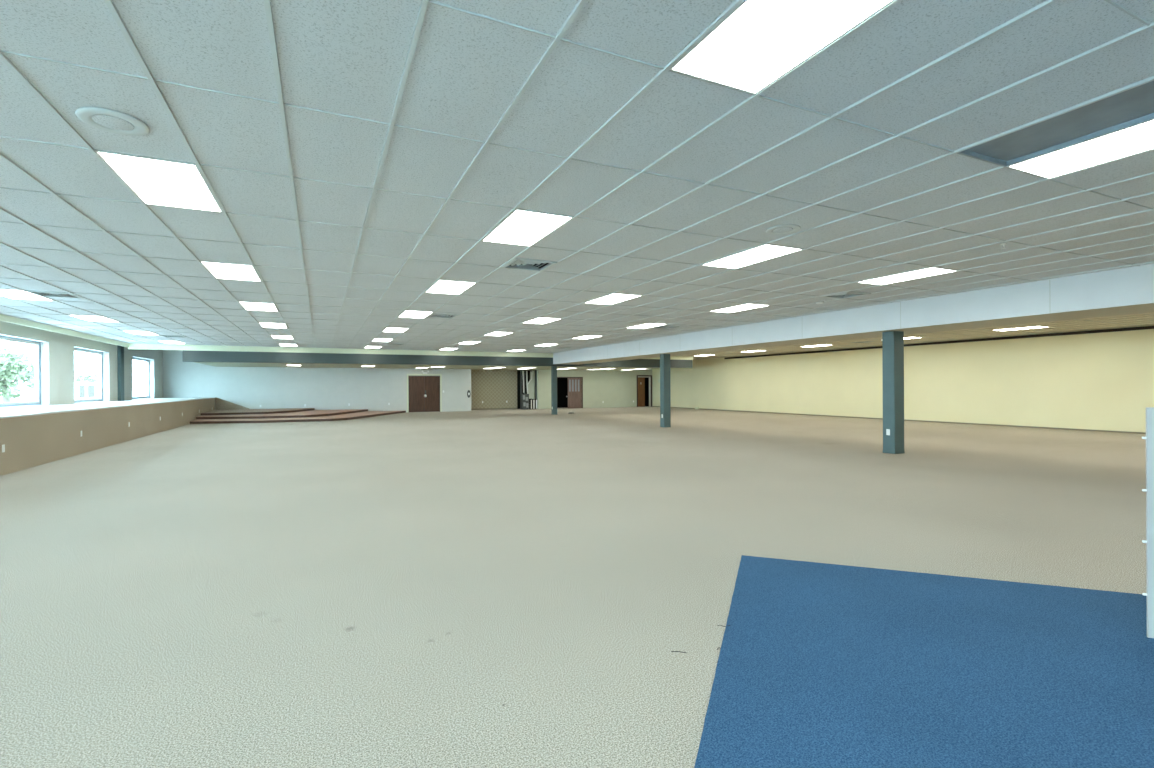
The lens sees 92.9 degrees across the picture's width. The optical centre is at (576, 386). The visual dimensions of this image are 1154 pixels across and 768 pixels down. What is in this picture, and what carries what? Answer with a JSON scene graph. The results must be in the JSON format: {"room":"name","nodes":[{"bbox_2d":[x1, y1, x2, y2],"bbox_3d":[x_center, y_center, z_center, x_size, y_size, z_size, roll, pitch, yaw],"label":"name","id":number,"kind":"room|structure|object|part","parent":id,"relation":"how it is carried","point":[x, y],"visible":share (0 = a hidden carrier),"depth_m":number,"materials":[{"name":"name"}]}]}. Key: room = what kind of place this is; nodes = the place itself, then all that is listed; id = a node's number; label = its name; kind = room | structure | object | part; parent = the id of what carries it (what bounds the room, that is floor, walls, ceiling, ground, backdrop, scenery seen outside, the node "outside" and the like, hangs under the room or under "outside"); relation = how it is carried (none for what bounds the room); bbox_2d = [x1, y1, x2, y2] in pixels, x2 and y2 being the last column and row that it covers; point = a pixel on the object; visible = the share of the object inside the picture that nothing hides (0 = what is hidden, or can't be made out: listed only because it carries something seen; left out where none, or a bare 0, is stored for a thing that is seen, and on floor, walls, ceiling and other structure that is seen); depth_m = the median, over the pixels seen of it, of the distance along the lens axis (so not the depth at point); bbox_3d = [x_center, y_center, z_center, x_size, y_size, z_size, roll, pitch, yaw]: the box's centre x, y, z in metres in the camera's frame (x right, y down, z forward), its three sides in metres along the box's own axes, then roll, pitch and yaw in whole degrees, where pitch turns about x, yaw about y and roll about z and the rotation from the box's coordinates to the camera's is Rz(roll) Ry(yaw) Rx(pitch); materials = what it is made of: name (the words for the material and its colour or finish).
{"room":"empty commercial space","nodes":[
{"label":"empty commercial space","id":0,"kind":"room"},
{"bbox_2d":[0,321,162,407],"bbox_3d":[-12.438,-0.277,10.084,0.300,3.500,41.200,0,0,-25],"label":"wall","id":1,"kind":"structure","parent":0,"point":[61,346],"depth_m":16.58,"materials":[{"name":"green paint"}]},
{"bbox_2d":[0,333,48,407],"bbox_3d":[-14.139,-0.374,13.787,0.253,1.760,3.150,0,0,-25],"label":"window","id":2,"kind":"structure","parent":1,"relation":"in","point":[42,347],"depth_m":15.14,"materials":[{"name":"white paint"}]},
{"bbox_2d":[74,346,108,402],"bbox_3d":[-16.181,-0.364,18.159,0.253,1.760,3.060,0,0,-25],"label":"window","id":3,"kind":"structure","parent":1,"relation":"in","point":[104,356],"depth_m":19.43,"materials":[{"name":"white paint"}]},
{"bbox_2d":[117,345,123,400],"bbox_3d":[-17.130,-0.737,20.597,0.100,2.535,0.380,0,0,-25],"label":"trim","id":4,"kind":"structure","parent":1,"relation":"attached to","point":[120,349],"depth_m":20.44,"materials":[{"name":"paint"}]},
{"bbox_2d":[132,356,153,399],"bbox_3d":[-18.627,-0.353,23.396,0.253,1.760,3.160,0,0,-25],"label":"window","id":5,"kind":"structure","parent":1,"relation":"in","point":[150,362],"depth_m":24.73,"materials":[{"name":"white paint"}]},
{"bbox_2d":[163,350,470,410],"bbox_3d":[-13.402,-0.273,30.163,14.950,3.500,1.600,0,0,-25],"label":"wall","id":6,"kind":"structure","parent":0,"point":[372,389],"depth_m":28.86,"materials":[{"name":"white paint"}]},
{"bbox_2d":[407,374,441,411],"bbox_3d":[-8.761,0.365,31.483,1.950,2.180,0.134,0,0,-25],"label":"door","id":7,"kind":"structure","parent":6,"relation":"in","point":[424,391],"depth_m":31.48,"materials":[{"name":"brown wood"}]},
{"bbox_2d":[406,410,470,412],"bbox_3d":[-12.984,1.435,29.465,14.800,0.080,0.012,0,0,-25],"label":"baseboard","id":8,"kind":"structure","parent":6,"relation":"attached to","point":[442,410],"depth_m":32.11,"materials":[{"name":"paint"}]},
{"bbox_2d":[195,362,659,370],"bbox_3d":[-6.049,-1.073,29.537,23.450,0.050,8.561,0,0,-25],"label":"ceiling","id":9,"kind":"structure","parent":0,"point":[216,364],"depth_m":28.29,"materials":[{"name":"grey paint"}]},
{"bbox_2d":[183,350,691,367],"bbox_3d":[-5.797,-1.522,28.994,23.450,1.075,7.561,0,0,-25],"label":"ceiling beam","id":10,"kind":"structure","parent":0,"point":[188,355],"depth_m":23.81,"materials":[{"name":"grey paint"}]},
{"bbox_2d":[0,314,692,359],"bbox_3d":[1.627,-1.565,11.215,25.105,0.240,30.939,0,0,-25],"label":"trim","id":11,"kind":"structure","parent":10,"relation":"attached to","point":[5,318],"depth_m":21.82,"materials":[{"name":"beige paint"}]},
{"bbox_2d":[471,370,531,408],"bbox_3d":[-4.932,-0.313,34.892,4.400,3.500,0.200,0,0,-25],"label":"wall","id":12,"kind":"structure","parent":0,"point":[494,388],"depth_m":34.70,"materials":[{"name":"paper"}]},
{"bbox_2d":[471,408,516,409],"bbox_3d":[-5.355,1.399,34.574,3.350,0.080,0.012,0,0,-25],"label":"baseboard","id":13,"kind":"structure","parent":12,"relation":"attached to","point":[481,408],"depth_m":34.53,"materials":[{"name":"beige wood"}]},
{"bbox_2d":[0,406,1145,767],"bbox_3d":[0.255,1.487,16.009,28.300,0.150,41.200,0,0,-25],"label":"floor","id":14,"kind":"structure","parent":0,"point":[495,588],"depth_m":4.47,"materials":[{"name":"beige carpet"}]},
{"bbox_2d":[0,397,214,475],"bbox_3d":[-10.789,0.982,9.417,2.112,0.965,38.200,0,0,-25],"label":"half wall","id":15,"kind":"structure","parent":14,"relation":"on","point":[32,436],"depth_m":12.16,"materials":[{"name":"beige paint"}]},
{"bbox_2d":[190,408,405,423],"bbox_3d":[-12.397,1.292,26.096,9.086,0.360,6.595,0,0,-25],"label":"stage","id":16,"kind":"object","parent":14,"relation":"on","point":[282,414],"visible":1,"depth_m":24.29,"materials":[{"name":"carpet"}]},
{"bbox_2d":[215,397,248,409],"bbox_3d":[-17.224,0.823,27.453,1.480,0.625,0.068,0,0,-25],"label":"wall","id":17,"kind":"structure","parent":16,"relation":"on","point":[220,404],"depth_m":27.29,"materials":[{"name":"beige paint"}]},
{"bbox_2d":[522,394,528,409],"bbox_3d":[-3.229,0.939,34.416,0.428,0.980,0.140,0,0,-25],"label":"electrical panel","id":18,"kind":"object","parent":14,"relation":"on","point":[525,397],"visible":1,"depth_m":34.36,"materials":[{"name":"grey metal"}]},
{"bbox_2d":[520,370,536,408],"bbox_3d":[-3.074,0.183,34.782,1.070,2.490,0.130,0,0,-25],"label":"framing","id":19,"kind":"object","parent":14,"relation":"on","point":[531,384],"visible":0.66,"depth_m":34.89,"materials":[{"name":"grey metal"}]},
{"bbox_2d":[526,371,531,393],"bbox_3d":[-3.009,0.207,34.685,0.418,2.440,0.084,0,0,-25],"label":"drain pipe","id":20,"kind":"object","parent":14,"relation":"on","point":[527,382],"visible":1,"depth_m":34.59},
{"bbox_2d":[529,399,536,408],"bbox_3d":[-2.776,1.111,34.748,0.503,0.630,0.120,0,0,-25],"label":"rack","id":21,"kind":"object","parent":14,"relation":"on","point":[532,402],"visible":0.95,"depth_m":34.71,"materials":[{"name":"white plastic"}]},
{"bbox_2d":[551,366,556,414],"bbox_3d":[-1.161,0.174,27.934,0.246,2.490,0.206,0,0,-25],"label":"column","id":22,"kind":"structure","parent":14,"relation":"on","point":[553,368],"depth_m":27.85,"materials":[{"name":"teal paint"}]},
{"bbox_2d":[660,354,670,427],"bbox_3d":[3.051,0.136,18.952,0.276,2.525,0.246,0,0,-25],"label":"column","id":23,"kind":"structure","parent":14,"relation":"on","point":[665,392],"depth_m":18.86,"materials":[{"name":"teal paint"}]},
{"bbox_2d":[882,331,904,453],"bbox_3d":[6.587,0.119,11.424,0.311,2.525,0.271,0,0,-25],"label":"column","id":24,"kind":"structure","parent":14,"relation":"on","point":[892,341],"depth_m":11.32,"materials":[{"name":"teal paint"}]},
{"bbox_3d":[6.593,1.351,11.424,0.311,0.060,0.271,0,0,-25],"label":"trim","id":25,"kind":"part","parent":24,"relation":"part of","materials":[{"name":"teal paint"}]},
{"bbox_2d":[694,555,1153,767],"bbox_3d":[2.609,1.397,1.856,4.202,0.008,4.202,0,0,20],"label":"rug","id":26,"kind":"object","parent":14,"relation":"on","point":[820,665],"visible":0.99,"depth_m":2.66,"materials":[{"name":"carpet"}]},
{"bbox_2d":[1142,407,1153,637],"bbox_3d":[3.761,0.750,2.820,1.318,1.275,0.014,0,0,20],"label":"divider","id":27,"kind":"object","parent":26,"relation":"on","point":[1149,541],"visible":1,"depth_m":3.03,"materials":[{"name":"white plastic"}]},
{"bbox_2d":[0,0,1153,352],"bbox_3d":[-2.184,-1.641,9.435,16.657,0.030,30.939,0,0,-25],"label":"ceiling","id":28,"kind":"structure","parent":0,"point":[401,134],"depth_m":4.03,"materials":[{"name":"tile"}]},
{"bbox_2d":[0,289,52,300],"bbox_3d":[-9.726,-1.622,9.530,0.584,0.056,1.197,0,0,-25],"label":"ceiling light","id":29,"kind":"object","parent":28,"relation":"attached to","point":[13,294],"visible":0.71,"depth_m":9.60,"materials":[{"name":"white plastic"}]},
{"bbox_2d":[26,291,83,298],"bbox_3d":[-9.044,-1.609,9.512,0.580,0.043,0.580,0,0,-25],"label":"ceiling vent","id":30,"kind":"object","parent":28,"relation":"in","point":[43,294],"visible":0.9,"depth_m":9.55,"materials":[{"name":"metal"}]},
{"bbox_2d":[70,315,116,321],"bbox_3d":[-11.274,-1.615,12.844,0.584,0.056,1.197,0,0,-25],"label":"ceiling light","id":31,"kind":"object","parent":28,"relation":"attached to","point":[88,318],"visible":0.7,"depth_m":12.78,"materials":[{"name":"white plastic"}]},
{"bbox_2d":[75,107,149,135],"bbox_3d":[-2.843,-1.621,3.366,0.348,0.017,0.348,0,0,-25],"label":"ceiling vent","id":32,"kind":"object","parent":28,"relation":"in","point":[112,121],"visible":1,"depth_m":3.34,"materials":[{"name":"plastic"}]},
{"bbox_3d":[-2.843,-1.617,3.366,0.196,0.008,0.196,0,0,-25],"label":"plate","id":33,"kind":"part","parent":32,"relation":"part of","materials":[{"name":"metal"}]},
{"bbox_2d":[125,331,156,334],"bbox_3d":[-12.822,-1.607,16.158,0.584,0.056,1.197,0,0,-25],"label":"ceiling light","id":34,"kind":"object","parent":28,"relation":"attached to","point":[132,332],"visible":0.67,"depth_m":16.02,"materials":[{"name":"white plastic"}]},
{"bbox_2d":[95,151,221,211],"bbox_3d":[-3.316,-1.653,4.450,0.584,0.056,1.197,0,0,-25],"label":"ceiling light","id":35,"kind":"object","parent":28,"relation":"attached to","point":[154,181],"visible":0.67,"depth_m":4.35,"materials":[{"name":"white plastic"}]},
{"bbox_2d":[160,341,183,343],"bbox_3d":[-14.370,-1.600,19.471,0.584,0.056,1.197,0,0,-25],"label":"ceiling light","id":36,"kind":"object","parent":28,"relation":"attached to","point":[170,342],"visible":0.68,"depth_m":19.53,"materials":[{"name":"white plastic"}]},
{"bbox_2d":[161,335,186,337],"bbox_3d":[-12.656,-1.592,17.244,0.580,0.043,0.580,0,0,-25],"label":"ceiling vent","id":37,"kind":"object","parent":28,"relation":"in","point":[161,335],"visible":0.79,"depth_m":17.31,"materials":[{"name":"metal"}]},
{"bbox_2d":[200,261,260,280],"bbox_3d":[-4.864,-1.646,7.764,0.584,0.056,1.197,0,0,-25],"label":"ceiling light","id":38,"kind":"object","parent":28,"relation":"attached to","point":[219,270],"visible":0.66,"depth_m":7.71,"materials":[{"name":"white plastic"}]},
{"bbox_2d":[239,302,276,310],"bbox_3d":[-6.412,-1.638,11.078,0.584,0.056,1.197,0,0,-25],"label":"ceiling light","id":39,"kind":"object","parent":28,"relation":"attached to","point":[247,305],"visible":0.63,"depth_m":11.03,"materials":[{"name":"white plastic"}]},
{"bbox_2d":[259,323,286,327],"bbox_3d":[-7.960,-1.631,14.392,0.584,0.056,1.197,0,0,-25],"label":"ceiling light","id":40,"kind":"object","parent":28,"relation":"attached to","point":[266,325],"visible":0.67,"depth_m":14.38,"materials":[{"name":"white plastic"}]},
{"bbox_2d":[271,335,292,338],"bbox_3d":[-9.508,-1.623,17.706,0.584,0.056,1.197,0,0,-25],"label":"ceiling light","id":41,"kind":"object","parent":28,"relation":"attached to","point":[273,336],"visible":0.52,"depth_m":17.80,"materials":[{"name":"white plastic"}]},
{"bbox_2d":[279,344,297,346],"bbox_3d":[-11.056,-1.616,21.019,0.584,0.056,1.197,0,0,-25],"label":"ceiling light","id":42,"kind":"object","parent":28,"relation":"attached to","point":[279,344],"visible":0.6,"depth_m":21.13,"materials":[{"name":"white plastic"}]},
{"bbox_2d":[365,346,381,347],"bbox_3d":[-8.294,-1.629,22.309,0.584,0.056,1.197,0,0,-25],"label":"ceiling light","id":43,"kind":"object","parent":28,"relation":"attached to","point":[366,346],"visible":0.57,"depth_m":22.16,"materials":[{"name":"white plastic"}]},
{"bbox_2d":[373,339,392,341],"bbox_3d":[-6.746,-1.637,18.995,0.584,0.056,1.197,0,0,-25],"label":"ceiling light","id":44,"kind":"object","parent":28,"relation":"attached to","point":[378,340],"visible":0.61,"depth_m":19.11,"materials":[{"name":"white plastic"}]},
{"bbox_2d":[386,343,403,344],"bbox_3d":[-6.839,-1.620,20.634,0.580,0.043,0.580,0,0,-25],"label":"ceiling vent","id":45,"kind":"object","parent":28,"relation":"in","point":[388,343],"visible":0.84,"depth_m":20.75,"materials":[{"name":"metal"}]},
{"bbox_2d":[383,328,408,331],"bbox_3d":[-5.198,-1.644,15.682,0.584,0.056,1.197,0,0,-25],"label":"ceiling light","id":46,"kind":"object","parent":28,"relation":"attached to","point":[386,329],"visible":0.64,"depth_m":15.53,"materials":[{"name":"white plastic"}]},
{"bbox_2d":[399,311,432,317],"bbox_3d":[-3.650,-1.651,12.368,0.584,0.056,1.197,0,0,-25],"label":"ceiling light","id":47,"kind":"object","parent":28,"relation":"attached to","point":[407,314],"visible":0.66,"depth_m":12.35,"materials":[{"name":"white plastic"}]},
{"bbox_2d":[428,313,457,318],"bbox_3d":[-3.098,-1.638,12.626,0.580,0.043,0.580,0,0,-25],"label":"ceiling vent","id":48,"kind":"object","parent":28,"relation":"in","point":[433,315],"visible":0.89,"depth_m":12.64,"materials":[{"name":"metal"}]},
{"bbox_2d":[440,348,457,349],"bbox_3d":[-5.533,-1.642,23.599,0.584,0.056,1.197,0,0,-25],"label":"ceiling light","id":49,"kind":"object","parent":28,"relation":"attached to","point":[443,348],"visible":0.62,"depth_m":23.52,"materials":[{"name":"white plastic"}]},
{"bbox_2d":[426,280,475,294],"bbox_3d":[-2.102,-1.659,9.054,0.584,0.056,1.197,0,0,-25],"label":"ceiling light","id":50,"kind":"object","parent":28,"relation":"attached to","point":[441,286],"visible":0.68,"depth_m":9.02,"materials":[{"name":"white plastic"}]},
{"bbox_2d":[459,341,478,343],"bbox_3d":[-3.985,-1.650,20.285,0.584,0.056,1.197,0,0,-25],"label":"ceiling light","id":51,"kind":"object","parent":28,"relation":"attached to","point":[465,342],"visible":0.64,"depth_m":20.17,"materials":[{"name":"white plastic"}]},
{"bbox_2d":[487,332,511,335],"bbox_3d":[-2.437,-1.657,16.972,0.584,0.056,1.197,0,0,-25],"label":"ceiling light","id":52,"kind":"object","parent":28,"relation":"attached to","point":[493,333],"visible":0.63,"depth_m":16.84,"materials":[{"name":"white plastic"}]},
{"bbox_2d":[482,209,572,245],"bbox_3d":[-0.554,-1.666,5.740,0.584,0.056,1.197,0,0,-25],"label":"ceiling light","id":53,"kind":"object","parent":28,"relation":"attached to","point":[522,227],"visible":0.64,"depth_m":5.66,"materials":[{"name":"white plastic"}]},
{"bbox_2d":[502,257,556,271],"bbox_3d":[-0.647,-1.649,7.379,0.580,0.043,0.580,0,0,-25],"label":"ceiling vent","id":54,"kind":"object","parent":28,"relation":"in","point":[517,263],"visible":0.89,"depth_m":7.42,"materials":[{"name":"metal"}]},
{"bbox_2d":[524,318,558,323],"bbox_3d":[-0.889,-1.665,13.658,0.584,0.056,1.197,0,0,-25],"label":"ceiling light","id":55,"kind":"object","parent":28,"relation":"attached to","point":[538,320],"visible":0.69,"depth_m":13.59,"materials":[{"name":"white plastic"}]},
{"bbox_2d":[537,344,556,345],"bbox_3d":[-1.223,-1.663,21.576,0.584,0.056,1.197,0,0,-25],"label":"ceiling light","id":56,"kind":"object","parent":28,"relation":"attached to","point":[542,344],"visible":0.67,"depth_m":21.54,"materials":[{"name":"white plastic"}]},
{"bbox_2d":[572,335,600,338],"bbox_3d":[0.325,-1.671,18.262,0.584,0.056,1.197,0,0,-25],"label":"ceiling light","id":57,"kind":"object","parent":28,"relation":"attached to","point":[587,336],"visible":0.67,"depth_m":18.33,"materials":[{"name":"white plastic"}]},
{"bbox_2d":[586,293,641,304],"bbox_3d":[0.659,-1.672,10.344,0.584,0.056,1.197,0,0,-25],"label":"ceiling light","id":58,"kind":"object","parent":28,"relation":"attached to","point":[614,298],"visible":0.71,"depth_m":10.35,"materials":[{"name":"white plastic"}]},
{"bbox_2d":[628,323,665,328],"bbox_3d":[1.873,-1.678,14.948,0.584,0.056,1.197,0,0,-25],"label":"ceiling light","id":59,"kind":"object","parent":28,"relation":"attached to","point":[648,325],"visible":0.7,"depth_m":14.82,"materials":[{"name":"white plastic"}]},
{"bbox_2d":[652,325,678,328],"bbox_3d":[2.425,-1.664,15.206,0.580,0.043,0.580,0,0,-25],"label":"ceiling vent","id":60,"kind":"object","parent":28,"relation":"in","point":[663,326],"visible":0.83,"depth_m":15.24,"materials":[{"name":"metal"}]},
{"bbox_2d":[711,304,769,312],"bbox_3d":[3.421,-1.685,11.634,0.584,0.056,1.197,0,0,-25],"label":"ceiling light","id":61,"kind":"object","parent":28,"relation":"attached to","point":[746,306],"visible":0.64,"depth_m":11.64,"materials":[{"name":"white plastic"}]},
{"bbox_2d":[704,244,802,268],"bbox_3d":[2.207,-1.680,7.030,0.584,0.056,1.197,0,0,-25],"label":"ceiling light","id":62,"kind":"object","parent":28,"relation":"attached to","point":[768,251],"visible":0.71,"depth_m":6.97,"materials":[{"name":"white plastic"}]},
{"bbox_2d":[670,0,894,94],"bbox_3d":[0.994,-1.674,2.426,0.584,0.056,1.197,0,0,-25],"label":"ceiling light","id":63,"kind":"object","parent":28,"relation":"attached to","point":[759,42],"visible":0.8,"depth_m":2.60,"materials":[{"name":"white plastic"}]},
{"bbox_2d":[766,224,800,234],"bbox_3d":[2.163,-1.645,5.758,0.348,0.017,0.348,0,0,-25],"label":"ceiling vent","id":64,"kind":"object","parent":28,"relation":"in","point":[787,228],"visible":1,"depth_m":5.72,"materials":[{"name":"metal"}]},
{"bbox_3d":[2.163,-1.641,5.758,0.196,0.008,0.196,0,0,-25],"label":"plate","id":65,"kind":"part","parent":64,"relation":"part of","materials":[{"name":"metal"}]},
{"bbox_2d":[821,291,870,298],"bbox_3d":[4.876,-1.676,9.959,0.580,0.043,0.580,0,0,-25],"label":"ceiling vent","id":66,"kind":"object","parent":28,"relation":"in","point":[844,295],"visible":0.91,"depth_m":9.96,"materials":[{"name":"metal"}]},
{"bbox_2d":[553,263,1153,363],"bbox_3d":[5.629,-1.431,14.005,1.372,0.585,32.608,0,0,-25],"label":"ceiling beam","id":67,"kind":"structure","parent":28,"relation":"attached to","point":[1130,290],"depth_m":10.36,"materials":[{"name":"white paint"}]},
{"bbox_2d":[858,267,956,284],"bbox_3d":[4.969,-1.693,8.320,0.584,0.056,1.197,0,0,-25],"label":"ceiling light","id":68,"kind":"object","parent":28,"relation":"attached to","point":[930,271],"visible":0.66,"depth_m":8.29,"materials":[{"name":"white plastic"}]},
{"bbox_2d":[958,81,1153,166],"bbox_3d":[3.203,-1.674,3.458,0.610,0.040,1.200,0,0,-25],"label":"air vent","id":69,"kind":"object","parent":28,"relation":"attached to","point":[1133,106],"visible":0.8,"depth_m":3.57,"materials":[{"name":"grey metal"}]},
{"bbox_3d":[3.203,-1.671,3.458,0.610,0.033,1.200,0,0,-25],"label":"panel frame","id":70,"kind":"part","parent":69,"relation":"part of","materials":[{"name":"grey metal"}]},
{"bbox_2d":[1008,120,1153,178],"bbox_3d":[3.755,-1.687,3.716,0.584,0.056,1.197,0,0,-25],"label":"ceiling light","id":71,"kind":"object","parent":28,"relation":"attached to","point":[1139,138],"visible":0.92,"depth_m":3.90,"materials":[{"name":"white plastic"}]},
{"bbox_2d":[532,369,652,408],"bbox_3d":[1.173,-0.343,37.027,8.530,3.500,1.100,0,0,-25],"label":"wall","id":72,"kind":"structure","parent":0,"point":[615,388],"depth_m":36.60,"materials":[{"name":"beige paint"}]},
{"bbox_2d":[557,377,582,407],"bbox_3d":[-0.654,0.391,36.043,1.880,2.050,0.897,0,0,-25],"label":"door","id":73,"kind":"structure","parent":72,"relation":"in","point":[575,384],"depth_m":35.85,"materials":[{"name":"brown wood"}]},
{"bbox_2d":[637,375,651,406],"bbox_3d":[4.659,0.296,38.102,1.250,2.190,0.140,0,0,-25],"label":"door","id":74,"kind":"structure","parent":72,"relation":"in","point":[640,378],"depth_m":38.05,"materials":[{"name":"orange wood"}]},
{"bbox_2d":[557,377,648,407],"bbox_3d":[1.303,0.057,37.616,7.800,2.700,1.740,0,0,-25],"label":"wall","id":75,"kind":"structure","parent":0,"point":[562,383],"depth_m":37.46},
{"bbox_2d":[652,324,1153,431],"bbox_3d":[12.998,-0.399,21.966,0.150,3.500,41.200,0,0,-25],"label":"wall","id":76,"kind":"structure","parent":0,"point":[1104,380],"depth_m":19.66,"materials":[{"name":"beige paint"}]},
{"bbox_2d":[652,406,1145,433],"bbox_3d":[13.420,1.324,20.890,0.012,0.050,38.500,0,0,-25],"label":"baseboard","id":77,"kind":"structure","parent":76,"relation":"attached to","point":[652,406],"depth_m":19.79,"materials":[{"name":"beige wood"}]},
{"bbox_2d":[725,326,1153,358],"bbox_3d":[15.006,-1.647,17.443,0.030,0.085,30.900,0,0,-25],"label":"trim","id":78,"kind":"structure","parent":76,"relation":"attached to","point":[1143,327],"depth_m":19.09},
{"bbox_2d":[677,312,1153,359],"bbox_3d":[9.180,-1.696,18.916,9.220,0.030,38.500,0,0,-25],"label":"ceiling","id":79,"kind":"structure","parent":0,"point":[1139,319],"depth_m":17.57,"materials":[{"name":"tile"}]},
{"bbox_2d":[995,326,1043,330],"bbox_3d":[13.001,-1.731,16.109,0.584,0.056,1.197,0,0,-25],"label":"ceiling light","id":80,"kind":"object","parent":79,"relation":"attached to","point":[1037,326],"visible":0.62,"depth_m":16.08,"materials":[{"name":"white plastic"}]},
{"label":"outside","id":81,"kind":"structure","parent":0,"visible":0},
{"bbox_3d":[-33.223,1.798,12.070,130.000,0.150,130.000,0,0,-25],"label":"ground","id":82,"kind":"structure","parent":81,"visible":0},
{"bbox_2d":[0,341,27,381],"bbox_3d":[-40.899,-1.115,38.442,3.461,5.769,4.728,0,0,-44],"label":"tree","id":83,"kind":"object","parent":82,"relation":"on","point":[1,346],"visible":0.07,"depth_m":39.38,"materials":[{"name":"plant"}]},
{"bbox_2d":[0,348,34,402],"bbox_3d":[-27.924,-0.085,26.500,3.216,3.596,3.485,0,0,-21],"label":"tree","id":84,"kind":"object","parent":82,"relation":"on","point":[11,369],"visible":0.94,"depth_m":26.35,"materials":[{"name":"green plant"}]},
{"bbox_2d":[9,382,98,401],"bbox_3d":[-39.139,0.721,41.759,3.820,2.060,7.900,0,0,-25],"label":"building","id":85,"kind":"structure","parent":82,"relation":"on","point":[83,390],"depth_m":39.76,"materials":[{"name":"white"}]},
{"bbox_3d":[-36.515,0.348,40.474,0.010,0.940,1.150,0,0,-25],"label":"pane","id":86,"kind":"part","parent":85,"relation":"part of","materials":[{"name":"glass"}]},
{"bbox_3d":[-37.266,0.352,42.082,0.010,0.940,1.400,0,0,-25],"label":"pane","id":87,"kind":"part","parent":85,"relation":"part of","materials":[{"name":"glass"}]},
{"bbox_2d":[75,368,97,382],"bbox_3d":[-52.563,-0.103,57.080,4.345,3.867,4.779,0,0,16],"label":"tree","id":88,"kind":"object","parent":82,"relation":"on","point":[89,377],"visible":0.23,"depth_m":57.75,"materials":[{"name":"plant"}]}
]}

